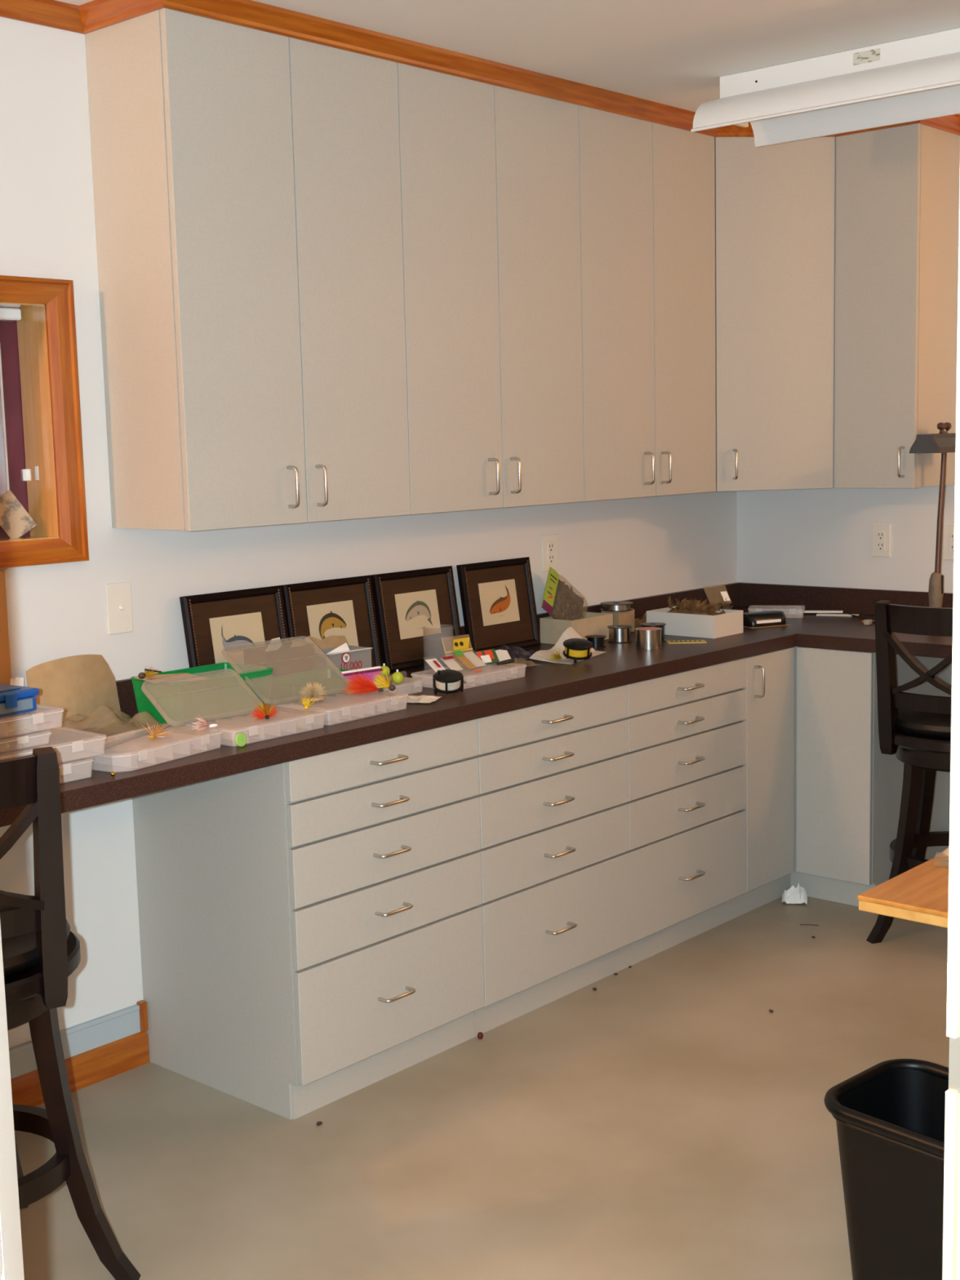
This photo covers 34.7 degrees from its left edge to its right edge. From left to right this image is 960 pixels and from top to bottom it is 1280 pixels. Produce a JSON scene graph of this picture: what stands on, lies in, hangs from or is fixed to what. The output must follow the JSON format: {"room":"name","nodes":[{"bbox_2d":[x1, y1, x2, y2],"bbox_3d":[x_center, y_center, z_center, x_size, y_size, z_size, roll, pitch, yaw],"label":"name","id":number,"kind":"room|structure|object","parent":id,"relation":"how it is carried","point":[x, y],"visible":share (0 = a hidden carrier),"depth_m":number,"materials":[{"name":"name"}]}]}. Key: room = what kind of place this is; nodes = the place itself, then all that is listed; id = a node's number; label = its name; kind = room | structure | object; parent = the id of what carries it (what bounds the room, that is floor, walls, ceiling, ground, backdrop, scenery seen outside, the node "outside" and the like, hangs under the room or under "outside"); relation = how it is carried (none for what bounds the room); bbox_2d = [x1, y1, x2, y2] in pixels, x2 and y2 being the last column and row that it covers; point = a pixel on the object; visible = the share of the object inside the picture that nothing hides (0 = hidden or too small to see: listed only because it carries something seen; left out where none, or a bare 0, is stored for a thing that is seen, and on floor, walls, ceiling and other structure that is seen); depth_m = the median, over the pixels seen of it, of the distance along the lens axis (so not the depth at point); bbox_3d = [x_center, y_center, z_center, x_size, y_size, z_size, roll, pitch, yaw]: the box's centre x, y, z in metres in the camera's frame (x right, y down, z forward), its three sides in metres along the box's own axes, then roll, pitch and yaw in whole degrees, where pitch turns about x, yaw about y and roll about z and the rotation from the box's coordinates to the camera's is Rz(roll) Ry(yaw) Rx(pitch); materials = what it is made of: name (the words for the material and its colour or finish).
{"room":"craft workroom","nodes":[
{"label":"craft workroom","id":0,"kind":"room"},
{"bbox_2d":[0,17,737,1048],"bbox_3d":[-1.206,-0.160,3.584,0.120,2.615,6.700,5,10,41],"label":"wall","id":1,"kind":"structure","parent":0,"point":[617,549],"depth_m":3.87,"materials":[{"name":"white paint"}]},
{"bbox_2d":[0,0,84,34],"bbox_3d":[-2.165,-1.256,2.265,0.038,0.051,3.725,5,10,41],"label":"trim","id":2,"kind":"structure","parent":1,"relation":"attached to","point":[55,14],"depth_m":3.55,"materials":[{"name":"orange wood"}]},
{"bbox_2d":[0,275,88,568],"bbox_3d":[-1.254,-0.489,3.475,0.146,0.668,0.722,5,10,41],"label":"window","id":3,"kind":"structure","parent":1,"relation":"in","point":[46,326],"depth_m":3.67,"materials":[{"name":"orange wood"}]},
{"bbox_2d":[0,307,30,537],"bbox_3d":[-1.303,-0.497,3.518,0.080,0.620,0.650,5,10,41],"label":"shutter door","id":4,"kind":"structure","parent":3,"relation":"attached to","point":[13,473],"depth_m":3.71,"materials":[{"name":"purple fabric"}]},
{"bbox_2d":[0,489,36,537],"bbox_3d":[-1.123,-0.299,3.683,0.113,0.123,0.036,-2,7,-3],"label":"pillow","id":5,"kind":"object","parent":3,"relation":"on","point":[15,521],"visible":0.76,"depth_m":3.68,"materials":[{"name":"beige fabric"}]},
{"bbox_2d":[8,1004,140,1079],"bbox_3d":[-2.115,1.187,2.591,0.016,0.072,3.719,5,10,41],"label":"trim","id":6,"kind":"structure","parent":1,"relation":"attached to","point":[98,1032],"depth_m":3.85,"materials":[{"name":"grey paint"}]},
{"bbox_2d":[10,1031,149,1106],"bbox_3d":[-2.107,1.265,2.607,0.018,0.088,3.738,5,10,41],"label":"baseboard","id":7,"kind":"structure","parent":1,"relation":"attached to","point":[97,1064],"depth_m":3.86,"materials":[{"name":"orange wood"}]},
{"bbox_2d":[105,581,133,635],"bbox_3d":[-0.898,-0.080,3.837,0.016,0.127,0.074,5,10,41],"label":"wall switch","id":8,"kind":"object","parent":1,"relation":"attached to","point":[118,595],"visible":1,"depth_m":3.84,"materials":[{"name":"beige plastic"}]},
{"bbox_2d":[79,0,164,34],"bbox_3d":[-0.826,-1.455,3.526,0.348,0.051,0.038,5,10,41],"label":"trim","id":9,"kind":"structure","parent":1,"relation":"attached to","point":[95,15],"depth_m":3.55,"materials":[{"name":"orange wood"}]},
{"bbox_2d":[136,1000,148,1031],"bbox_3d":[-0.873,0.973,3.970,0.022,0.078,0.019,5,10,41],"label":"trim","id":10,"kind":"structure","parent":1,"relation":"attached to","point":[143,1004],"depth_m":3.96,"materials":[{"name":"orange wood"}]},
{"bbox_2d":[84,8,410,531],"bbox_3d":[-0.551,-0.915,3.893,0.346,1.228,0.747,5,10,41],"label":"upper cabinet","id":11,"kind":"object","parent":1,"relation":"attached to","point":[246,181],"visible":1,"depth_m":3.71,"materials":[{"name":"laminate"}]},
{"bbox_2d":[7,582,738,737],"bbox_3d":[-1.185,0.196,3.538,0.020,0.093,6.578,5,10,41],"label":"backsplash","id":12,"kind":"structure","parent":1,"relation":"attached to","point":[128,707],"depth_m":5.51,"materials":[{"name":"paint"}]},
{"bbox_2d":[396,62,584,514],"bbox_3d":[-0.048,-1.001,4.453,0.346,1.228,0.767,5,10,41],"label":"upper cabinet","id":13,"kind":"object","parent":1,"relation":"attached to","point":[490,174],"visible":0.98,"depth_m":4.34,"materials":[{"name":"laminate"}]},
{"bbox_2d":[541,533,558,571],"bbox_3d":[0.234,-0.290,5.101,0.009,0.120,0.080,5,10,41],"label":"wall outlet","id":14,"kind":"object","parent":1,"relation":"attached to","point":[549,542],"visible":0.99,"depth_m":5.09,"materials":[{"name":"beige plastic"}]},
{"bbox_2d":[577,105,715,501],"bbox_3d":[0.451,-1.086,5.010,0.346,1.228,0.736,5,10,41],"label":"upper cabinet","id":15,"kind":"object","parent":1,"relation":"attached to","point":[647,188],"visible":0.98,"depth_m":4.90,"materials":[{"name":"laminate"}]},
{"bbox_2d":[714,137,835,491],"bbox_3d":[0.991,-1.155,5.434,0.583,1.228,0.620,5,10,41],"label":"upper cabinet","id":16,"kind":"object","parent":1,"relation":"attached to","point":[775,204],"visible":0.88,"depth_m":5.22,"materials":[{"name":"laminate"}]},
{"bbox_2d":[14,896,949,1279],"bbox_3d":[1.231,1.414,1.570,6.600,0.100,6.800,5,10,41],"label":"floor","id":17,"kind":"structure","parent":0,"point":[659,1121],"depth_m":3.48,"materials":[{"name":"paint"}]},
{"bbox_2d":[0,746,140,1279],"bbox_3d":[-0.975,0.710,2.869,0.480,1.066,0.525,-9,10,-43],"label":"counter stool","id":18,"kind":"object","parent":17,"relation":"on","point":[40,950],"visible":0.93,"depth_m":2.76,"materials":[{"name":"black wood"}]},
{"bbox_2d":[0,903,70,977],"bbox_3d":[-0.994,0.558,2.865,0.444,0.059,0.444,-5,8,-28],"label":"cushion","id":19,"kind":"object","parent":18,"relation":"on","point":[35,954],"depth_m":2.75,"materials":[{"name":"black leather"}]},
{"bbox_2d":[132,719,484,1119],"bbox_3d":[-0.423,0.650,3.971,0.647,0.870,0.646,5,10,41],"label":"base cabinet","id":20,"kind":"object","parent":17,"relation":"on","point":[311,936],"visible":1,"depth_m":3.74,"materials":[{"name":"laminate"}]},
{"bbox_2d":[472,657,746,1036],"bbox_3d":[0.221,0.540,4.689,0.647,0.870,1.294,5,10,41],"label":"base cabinet","id":21,"kind":"object","parent":17,"relation":"on","point":[613,820],"visible":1,"depth_m":4.42,"materials":[{"name":"laminate"}]},
{"bbox_2d":[0,582,953,826],"bbox_3d":[-0.325,0.294,2.795,2.300,0.136,6.598,5,10,41],"label":"countertop","id":22,"kind":"structure","parent":21,"relation":"on","point":[86,784],"depth_m":4.21,"materials":[{"name":"laminate"}]},
{"bbox_2d":[0,569,11,684],"bbox_3d":[-1.208,0.004,3.489,0.017,0.302,0.300,5,10,41],"label":"leaning board","id":23,"kind":"object","parent":22,"relation":"on","point":[5,658],"visible":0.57,"depth_m":3.58,"materials":[{"name":"brown wood"}]},
{"bbox_2d":[10,676,23,738],"bbox_3d":[-1.071,0.164,3.550,0.016,0.155,0.063,0,8,8],"label":"tag","id":24,"kind":"object","parent":22,"relation":"on","point":[18,681],"visible":0.36,"depth_m":3.55,"materials":[{"name":"white paper"}]},
{"bbox_2d":[0,751,93,768],"bbox_3d":[-0.995,0.275,3.103,0.231,0.040,0.361,5,10,41],"label":"organizer","id":25,"kind":"object","parent":22,"relation":"on","point":[7,757],"visible":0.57,"depth_m":3.20,"materials":[{"name":"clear plastic"}]},
{"bbox_2d":[0,725,106,758],"bbox_3d":[-0.984,0.230,3.126,0.241,0.040,0.376,5,10,41],"label":"organizer","id":26,"kind":"object","parent":25,"relation":"on","point":[27,749],"visible":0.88,"depth_m":3.18,"materials":[{"name":"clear plastic"}]},
{"bbox_2d":[0,729,52,747],"bbox_3d":[-1.065,0.209,3.040,0.231,0.026,0.361,5,10,39],"label":"organizer","id":27,"kind":"object","parent":26,"relation":"on","point":[12,741],"visible":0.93,"depth_m":3.08,"materials":[{"name":"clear plastic"}]},
{"bbox_2d":[0,706,64,736],"bbox_3d":[-1.039,0.171,3.072,0.226,0.038,0.346,4,9,37],"label":"organizer","id":28,"kind":"object","parent":27,"relation":"on","point":[28,721],"visible":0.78,"depth_m":3.11,"materials":[{"name":"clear plastic"}]},
{"bbox_2d":[0,683,39,716],"bbox_3d":[-1.041,0.129,3.054,0.186,0.049,0.270,4,9,36],"label":"box","id":29,"kind":"object","parent":28,"relation":"on","point":[14,700],"visible":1,"depth_m":3.08,"materials":[{"name":"blue plastic"}]},
{"bbox_2d":[25,654,122,737],"bbox_3d":[-0.967,0.128,3.690,0.047,0.180,0.250,5,10,40],"label":"kraft bag","id":30,"kind":"object","parent":22,"relation":"on","point":[84,686],"visible":0.97,"depth_m":3.67,"materials":[{"name":"paper"}]},
{"bbox_2d":[60,722,222,768],"bbox_3d":[-0.736,0.231,3.357,0.191,0.048,0.316,3,9,33],"label":"organizer","id":31,"kind":"object","parent":22,"relation":"on","point":[125,754],"depth_m":3.32,"materials":[{"name":"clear plastic"}]},
{"bbox_2d":[142,721,171,739],"bbox_3d":[-0.704,0.192,3.351,0.066,0.042,0.062,2,8,22],"label":"fishing lure","id":32,"kind":"object","parent":31,"relation":"on","point":[157,734],"visible":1,"depth_m":3.34,"materials":[{"name":"gold metal"}]},
{"bbox_2d":[191,715,217,730],"bbox_3d":[-0.625,0.181,3.445,0.041,0.034,0.063,4,9,35],"label":"fishing lure","id":33,"kind":"object","parent":31,"relation":"on","point":[202,724],"visible":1,"depth_m":3.44,"materials":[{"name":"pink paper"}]},
{"bbox_2d":[130,662,273,730],"bbox_3d":[-0.684,0.137,3.804,0.196,0.115,0.306,5,10,41],"label":"storage box","id":34,"kind":"object","parent":22,"relation":"on","point":[230,688],"visible":0.94,"depth_m":3.73,"materials":[{"name":"plastic"}]},
{"bbox_2d":[133,672,208,683],"bbox_3d":[-0.744,0.092,3.701,0.140,0.011,0.120,-7,9,-36],"label":"card","id":35,"kind":"object","parent":34,"relation":"on","point":[162,678],"visible":1,"depth_m":3.68,"materials":[{"name":"paper"}]},
{"bbox_2d":[179,585,288,667],"bbox_3d":[-0.639,0.012,4.082,0.061,0.287,0.333,5,10,41],"label":"picture frame","id":36,"kind":"object","parent":22,"relation":"on","point":[218,627],"visible":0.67,"depth_m":4.07,"materials":[{"name":"black wood"}]},
{"bbox_2d":[208,612,265,664],"bbox_3d":[-0.641,0.000,4.082,0.021,0.133,0.175,5,10,41],"label":"print","id":37,"kind":"object","parent":36,"relation":"attached to","point":[230,633],"depth_m":4.07,"materials":[{"name":"brown paper"}]},
{"bbox_2d":[182,705,325,742],"bbox_3d":[-0.526,0.198,3.599,0.191,0.040,0.289,5,10,41],"label":"organizer","id":38,"kind":"object","parent":22,"relation":"on","point":[286,722],"visible":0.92,"depth_m":3.58,"materials":[{"name":"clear plastic"}]},
{"bbox_2d":[249,698,280,720],"bbox_3d":[-0.497,0.159,3.542,0.073,0.048,0.072,-2,7,-2],"label":"fishing lure","id":39,"kind":"object","parent":38,"relation":"on","point":[264,712],"visible":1,"depth_m":3.54,"materials":[{"name":"orange"}]},
{"bbox_2d":[243,637,315,677],"bbox_3d":[-0.528,0.071,4.059,0.090,0.172,0.170,5,10,41],"label":"carton","id":40,"kind":"object","parent":22,"relation":"on","point":[296,656],"visible":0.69,"depth_m":4.01,"materials":[{"name":"beige cardboard"}]},
{"bbox_2d":[268,667,352,711],"bbox_3d":[-0.436,0.129,3.985,0.136,0.073,0.251,5,10,41],"label":"tub","id":41,"kind":"object","parent":22,"relation":"on","point":[285,688],"visible":0.48,"depth_m":3.95,"materials":[{"name":"plastic"}]},
{"bbox_2d":[281,574,382,666],"bbox_3d":[-0.413,-0.026,4.333,0.061,0.287,0.333,5,10,41],"label":"picture frame","id":42,"kind":"object","parent":22,"relation":"on","point":[320,610],"visible":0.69,"depth_m":4.35,"materials":[{"name":"black wood"}]},
{"bbox_2d":[306,600,358,649],"bbox_3d":[-0.415,-0.038,4.333,0.021,0.133,0.175,5,10,41],"label":"print","id":43,"kind":"object","parent":42,"relation":"attached to","point":[324,618],"depth_m":4.34,"materials":[{"name":"brown paper"}]},
{"bbox_2d":[302,635,372,670],"bbox_3d":[-0.384,0.060,4.202,0.110,0.150,0.160,6,10,44],"label":"carton","id":44,"kind":"object","parent":22,"relation":"on","point":[335,652],"visible":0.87,"depth_m":4.19,"materials":[{"name":"grey cardboard"}]},
{"bbox_2d":[276,690,408,722],"bbox_3d":[-0.340,0.164,3.827,0.191,0.040,0.286,5,10,40],"label":"organizer","id":45,"kind":"object","parent":22,"relation":"on","point":[348,705],"visible":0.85,"depth_m":3.79,"materials":[{"name":"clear plastic"}]},
{"bbox_2d":[297,681,328,702],"bbox_3d":[-0.411,0.125,3.772,0.084,0.052,0.090,5,10,41],"label":"fishing lure","id":46,"kind":"object","parent":45,"relation":"on","point":[314,691],"visible":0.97,"depth_m":3.76,"materials":[{"name":"brown"}]},
{"bbox_2d":[340,666,382,685],"bbox_3d":[-0.295,0.100,3.973,0.127,0.047,0.050,-8,10,-42],"label":"packet","id":47,"kind":"object","parent":45,"relation":"on","point":[371,672],"visible":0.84,"depth_m":3.98,"materials":[{"name":"purple"}]},
{"bbox_2d":[342,669,382,696],"bbox_3d":[-0.300,0.103,3.852,0.112,0.068,0.072,-2,7,-3],"label":"fishing lure","id":48,"kind":"object","parent":45,"relation":"on","point":[362,686],"visible":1,"depth_m":3.85,"materials":[{"name":"red fabric"}]},
{"bbox_2d":[370,671,395,690],"bbox_3d":[-0.256,0.100,3.906,0.067,0.058,0.057,-5,8,-23],"label":"fishing lure","id":49,"kind":"object","parent":45,"relation":"on","point":[382,682],"visible":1,"depth_m":3.90,"materials":[{"name":"yellow fabric"}]},
{"bbox_2d":[367,676,424,696],"bbox_3d":[-0.258,0.127,4.113,0.156,0.034,0.171,5,10,38],"label":"organizer","id":50,"kind":"object","parent":22,"relation":"on","point":[400,687],"visible":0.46,"depth_m":4.10,"materials":[{"name":"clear plastic"}]},
{"bbox_2d":[370,565,461,671],"bbox_3d":[-0.182,-0.066,4.590,0.061,0.287,0.333,5,10,41],"label":"picture frame","id":51,"kind":"object","parent":22,"relation":"on","point":[415,609],"visible":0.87,"depth_m":4.58,"materials":[{"name":"black wood"}]},
{"bbox_2d":[394,589,441,639],"bbox_3d":[-0.185,-0.078,4.591,0.021,0.133,0.175,5,10,41],"label":"print","id":52,"kind":"object","parent":51,"relation":"attached to","point":[417,612],"depth_m":4.59,"materials":[{"name":"brown paper"}]},
{"bbox_2d":[393,694,442,702],"bbox_3d":[-0.175,0.151,4.002,0.135,0.009,0.102,1,8,17],"label":"paper","id":53,"kind":"object","parent":22,"relation":"on","point":[408,699],"visible":0.84,"depth_m":3.98,"materials":[{"name":"beige paper"}]},
{"bbox_2d":[432,669,466,694],"bbox_3d":[-0.082,0.110,4.059,0.085,0.065,0.082,-6,9,-29],"label":"reel","id":54,"kind":"object","parent":22,"relation":"on","point":[447,681],"visible":1,"depth_m":4.04,"materials":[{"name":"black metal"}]},
{"bbox_2d":[440,634,473,669],"bbox_3d":[-0.063,0.035,4.554,0.107,0.093,0.035,-8,10,-40],"label":"packet","id":55,"kind":"object","parent":22,"relation":"on","point":[462,642],"visible":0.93,"depth_m":4.55,"materials":[{"name":"yellow plastic"}]},
{"bbox_2d":[410,663,526,688],"bbox_3d":[-0.029,0.097,4.288,0.176,0.036,0.306,5,10,41],"label":"organizer","id":56,"kind":"object","parent":22,"relation":"on","point":[489,673],"visible":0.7,"depth_m":4.27,"materials":[{"name":"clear plastic"}]},
{"bbox_2d":[440,656,462,671],"bbox_3d":[-0.077,0.064,4.252,0.046,0.038,0.059,-8,10,-42],"label":"packet","id":57,"kind":"object","parent":56,"relation":"on","point":[449,661],"visible":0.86,"depth_m":4.25,"materials":[{"name":"paper"}]},
{"bbox_2d":[453,649,475,669],"bbox_3d":[-0.042,0.054,4.286,0.036,0.047,0.073,-9,10,-44],"label":"packet","id":58,"kind":"object","parent":56,"relation":"on","point":[459,654],"visible":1,"depth_m":4.29,"materials":[{"name":"gold paper"}]},
{"bbox_2d":[463,651,486,666],"bbox_3d":[-0.016,0.051,4.325,0.065,0.042,0.048,6,10,44],"label":"packet","id":59,"kind":"object","parent":56,"relation":"on","point":[471,656],"visible":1,"depth_m":4.32,"materials":[{"name":"beige paper"}]},
{"bbox_2d":[474,648,499,665],"bbox_3d":[0.019,0.050,4.379,0.076,0.041,0.031,-9,10,-44],"label":"box","id":60,"kind":"object","parent":56,"relation":"on","point":[490,656],"visible":0.89,"depth_m":4.37,"materials":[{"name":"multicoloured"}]},
{"bbox_2d":[456,556,540,653],"bbox_3d":[0.063,-0.107,4.864,0.061,0.287,0.333,5,10,41],"label":"picture frame","id":61,"kind":"object","parent":22,"relation":"on","point":[498,603],"visible":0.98,"depth_m":4.86,"materials":[{"name":"black wood"}]},
{"bbox_2d":[478,578,519,626],"bbox_3d":[0.061,-0.119,4.864,0.021,0.133,0.175,5,10,41],"label":"print","id":62,"kind":"object","parent":61,"relation":"attached to","point":[499,599],"depth_m":4.86,"materials":[{"name":"brown paper"}]},
{"bbox_2d":[498,644,535,665],"bbox_3d":[0.085,0.040,4.687,0.125,0.039,0.225,4,9,33],"label":"pouch","id":63,"kind":"object","parent":22,"relation":"on","point":[519,654],"visible":0.47,"depth_m":4.68,"materials":[{"name":"fabric"}]},
{"bbox_2d":[528,626,606,664],"bbox_3d":[0.280,0.015,4.715,0.151,0.074,0.280,3,9,31],"label":"folded paper","id":64,"kind":"object","parent":22,"relation":"on","point":[544,655],"visible":0.69,"depth_m":4.74,"materials":[{"name":"beige paper"}]},
{"bbox_2d":[539,611,613,644],"bbox_3d":[0.321,-0.039,5.086,0.135,0.082,0.220,5,10,41],"label":"cardboard box","id":65,"kind":"object","parent":22,"relation":"on","point":[551,628],"visible":0.54,"depth_m":5.03,"materials":[{"name":"white cardboard"}]},
{"bbox_2d":[541,566,584,620],"bbox_3d":[0.277,-0.122,5.076,0.045,0.247,0.264,5,10,41],"label":"packet","id":66,"kind":"object","parent":65,"relation":"in","point":[559,601],"visible":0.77,"depth_m":5.06,"materials":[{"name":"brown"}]},
{"bbox_2d":[562,638,592,663],"bbox_3d":[0.292,0.032,4.604,0.090,0.067,0.099,-5,8,-24],"label":"reel","id":67,"kind":"object","parent":22,"relation":"on","point":[575,649],"visible":1,"depth_m":4.57,"materials":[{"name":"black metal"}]},
{"bbox_2d":[585,635,606,647],"bbox_3d":[0.372,0.003,4.944,0.068,0.033,0.068,5,10,41],"label":"spool","id":68,"kind":"object","parent":22,"relation":"on","point":[597,641],"visible":0.89,"depth_m":4.92,"materials":[{"name":"black plastic"}]},
{"bbox_2d":[600,608,635,632],"bbox_3d":[0.474,-0.066,5.275,0.080,0.078,0.088,5,10,41],"label":"cube","id":69,"kind":"object","parent":22,"relation":"on","point":[626,618],"visible":0.46,"depth_m":5.24,"materials":[{"name":"cardboard"}]},
{"bbox_2d":[600,600,633,611],"bbox_3d":[0.469,-0.115,5.259,0.112,0.024,0.112,5,10,41],"label":"spool","id":70,"kind":"object","parent":69,"relation":"on","point":[615,606],"visible":1,"depth_m":5.22,"materials":[{"name":"grey"}]},
{"bbox_2d":[607,624,631,643],"bbox_3d":[0.458,-0.020,5.039,0.080,0.050,0.080,5,10,41],"label":"spool","id":71,"kind":"object","parent":22,"relation":"on","point":[619,633],"visible":1,"depth_m":5.01,"materials":[{"name":"grey"}]},
{"bbox_2d":[635,626,662,649],"bbox_3d":[0.534,-0.006,4.865,0.084,0.063,0.084,5,10,41],"label":"spool","id":72,"kind":"object","parent":22,"relation":"on","point":[646,637],"visible":1,"depth_m":4.83,"materials":[{"name":"silver metal"}]},
{"bbox_2d":[646,605,742,638],"bbox_3d":[0.728,-0.061,5.205,0.272,0.076,0.178,5,10,41],"label":"box","id":73,"kind":"object","parent":22,"relation":"on","point":[730,623],"visible":0.81,"depth_m":5.13,"materials":[{"name":"beige cardboard"}]},
{"bbox_2d":[666,600,725,615],"bbox_3d":[0.725,-0.098,5.202,0.240,0.078,0.152,5,10,41],"label":"brown pelt","id":74,"kind":"object","parent":73,"relation":"in","point":[688,602],"visible":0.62,"depth_m":5.18},
{"bbox_2d":[667,595,732,613],"bbox_3d":[0.725,-0.119,5.200,0.248,0.063,0.187,5,10,41],"label":"bundle","id":75,"kind":"object","parent":73,"relation":"in","point":[708,606],"visible":0.9,"depth_m":5.16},
{"bbox_2d":[742,610,791,628],"bbox_3d":[0.991,-0.074,5.374,0.160,0.044,0.112,-5,8,-23],"label":"pouch","id":76,"kind":"object","parent":22,"relation":"on","point":[770,618],"visible":0.81,"depth_m":5.34,"materials":[{"name":"black leather"}]},
{"bbox_2d":[909,422,955,607],"bbox_3d":[1.514,-0.377,5.113,0.160,0.689,0.220,5,10,41],"label":"desk lamp","id":77,"kind":"object","parent":22,"relation":"on","point":[943,442],"visible":0.71,"depth_m":5.11,"materials":[{"name":"grey metal"}]},
{"bbox_2d":[736,647,794,917],"bbox_3d":[0.766,0.447,5.297,0.647,0.870,0.346,5,10,41],"label":"base cabinet","id":78,"kind":"object","parent":17,"relation":"on","point":[770,676],"visible":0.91,"depth_m":5.08,"materials":[{"name":"laminate"}]},
{"bbox_2d":[781,882,807,904],"bbox_3d":[1.069,0.854,5.216,0.086,0.064,0.087,0,8,13],"label":"crumpled tissue","id":79,"kind":"object","parent":17,"relation":"on","point":[798,895],"visible":1,"depth_m":5.19,"materials":[{"name":"white paper"}]},
{"bbox_2d":[790,646,951,906],"bbox_3d":[1.147,0.406,5.540,0.888,0.870,0.610,5,10,41],"label":"base cabinet","id":80,"kind":"object","parent":17,"relation":"on","point":[847,792],"visible":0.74,"depth_m":5.12,"materials":[{"name":"laminate"}]},
{"bbox_2d":[823,1058,948,1279],"bbox_3d":[0.851,1.023,2.771,0.305,0.382,0.415,-8,10,-42],"label":"waste bin","id":81,"kind":"object","parent":17,"relation":"on","point":[890,1116],"visible":1,"depth_m":2.75,"materials":[{"name":"black plastic"}]},
{"bbox_2d":[866,600,952,943],"bbox_3d":[1.496,0.396,4.798,0.480,1.066,0.524,2,8,27],"label":"counter stool","id":82,"kind":"object","parent":17,"relation":"on","point":[916,728],"visible":0.88,"depth_m":4.70,"materials":[{"name":"black wood"}]},
{"bbox_2d":[895,708,951,738],"bbox_3d":[1.503,0.243,4.798,0.444,0.059,0.444,5,10,41],"label":"cushion","id":83,"kind":"object","parent":82,"relation":"on","point":[909,724],"depth_m":4.68,"materials":[{"name":"black leather"}]},
{"bbox_2d":[55,0,959,114],"bbox_3d":[1.165,-1.277,1.217,6.600,0.100,6.800,5,10,41],"label":"ceiling","id":84,"kind":"structure","parent":0,"point":[675,53],"depth_m":3.94,"materials":[{"name":"white paint"}]},
{"bbox_2d":[162,0,719,137],"bbox_3d":[0.037,-1.572,4.256,0.038,0.051,2.290,5,10,41],"label":"trim","id":85,"kind":"structure","parent":84,"relation":"attached to","point":[251,14],"depth_m":4.05,"materials":[{"name":"orange wood"}]},
{"bbox_2d":[715,121,835,137],"bbox_3d":[0.992,-1.708,5.122,0.417,0.051,0.038,-2,8,-7],"label":"trim","id":86,"kind":"structure","parent":84,"relation":"attached to","point":[732,131],"depth_m":5.11,"materials":[{"name":"orange wood"}]},
{"bbox_2d":[690,27,959,146],"bbox_3d":[1.205,-1.526,4.135,1.280,0.164,0.360,5,10,41],"label":"light","id":87,"kind":"object","parent":84,"relation":"attached to","point":[915,78],"visible":1,"depth_m":4.28,"materials":[{"name":"white metal"}]},
{"bbox_2d":[737,160,959,593],"bbox_3d":[3.422,-0.310,3.870,6.400,2.615,0.100,5,10,41],"label":"wall","id":88,"kind":"structure","parent":0,"point":[822,537],"depth_m":5.67,"materials":[{"name":"white paint"}]},
{"bbox_2d":[736,582,953,614],"bbox_3d":[1.857,-0.100,5.225,2.299,0.093,0.020,5,10,41],"label":"backsplash","id":89,"kind":"structure","parent":88,"relation":"attached to","point":[850,600],"depth_m":5.72,"materials":[{"name":"laminate"}]},
{"bbox_2d":[871,524,890,557],"bbox_3d":[1.452,-0.360,5.556,0.072,0.118,0.009,5,10,41],"label":"wall outlet","id":90,"kind":"object","parent":88,"relation":"attached to","point":[881,533],"visible":1,"depth_m":5.55,"materials":[{"name":"beige plastic"}]},
{"bbox_2d":[876,530,884,550],"bbox_3d":[1.450,-0.359,5.555,0.033,0.070,0.002,5,10,41],"label":"receptacle","id":91,"kind":"object","parent":90,"relation":"attached to","point":[880,534],"depth_m":5.55,"materials":[{"name":"beige plastic"}]},
{"bbox_2d":[834,123,959,488],"bbox_3d":[1.413,-1.141,5.244,0.298,1.228,0.346,5,10,41],"label":"upper cabinet","id":92,"kind":"object","parent":88,"relation":"attached to","point":[897,188],"visible":0.89,"depth_m":5.14,"materials":[{"name":"laminate"}]},
{"bbox_2d":[835,120,919,137],"bbox_3d":[1.310,-1.706,5.040,0.337,0.051,0.038,5,10,41],"label":"trim","id":93,"kind":"structure","parent":92,"relation":"attached to","point":[914,122],"depth_m":5.06,"materials":[{"name":"orange wood"}]},
{"bbox_2d":[919,114,959,135],"bbox_3d":[1.525,-1.713,5.056,0.038,0.051,0.348,5,10,41],"label":"trim","id":94,"kind":"structure","parent":88,"relation":"attached to","point":[950,123],"depth_m":5.07,"materials":[{"name":"orange wood"}]},
{"bbox_2d":[942,524,954,559],"bbox_3d":[1.661,-0.341,5.372,0.085,0.122,0.009,5,10,41],"label":"wall outlet","id":95,"kind":"object","parent":88,"relation":"attached to","point":[948,530],"visible":0.55,"depth_m":5.38,"materials":[{"name":"beige plastic"}]},
{"bbox_3d":[0.847,0.037,1.704,0.120,2.615,6.600,5,10,41],"label":"wall","id":96,"kind":"structure","parent":0,"visible":0},
{"bbox_2d":[857,850,949,928],"bbox_3d":[1.371,0.612,3.048,0.791,0.340,1.100,5,10,41],"label":"table","id":97,"kind":"object","parent":96,"relation":"attached to","point":[920,894],"visible":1,"depth_m":2.87,"materials":[{"name":"brown wood"}]},
{"bbox_2d":[942,195,959,1279],"bbox_3d":[0.108,0.403,0.893,0.139,2.136,1.200,5,10,41],"label":"door","id":98,"kind":"structure","parent":96,"relation":"in","point":[951,1226],"depth_m":1.31,"materials":[{"name":"white paint"}]},
{"bbox_2d":[0,923,24,1279],"bbox_3d":[-0.386,0.448,1.010,0.035,2.025,0.901,-3,8,-10],"label":"door","id":99,"kind":"structure","parent":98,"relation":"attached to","point":[11,1266],"depth_m":1.42,"materials":[{"name":"white paint"}]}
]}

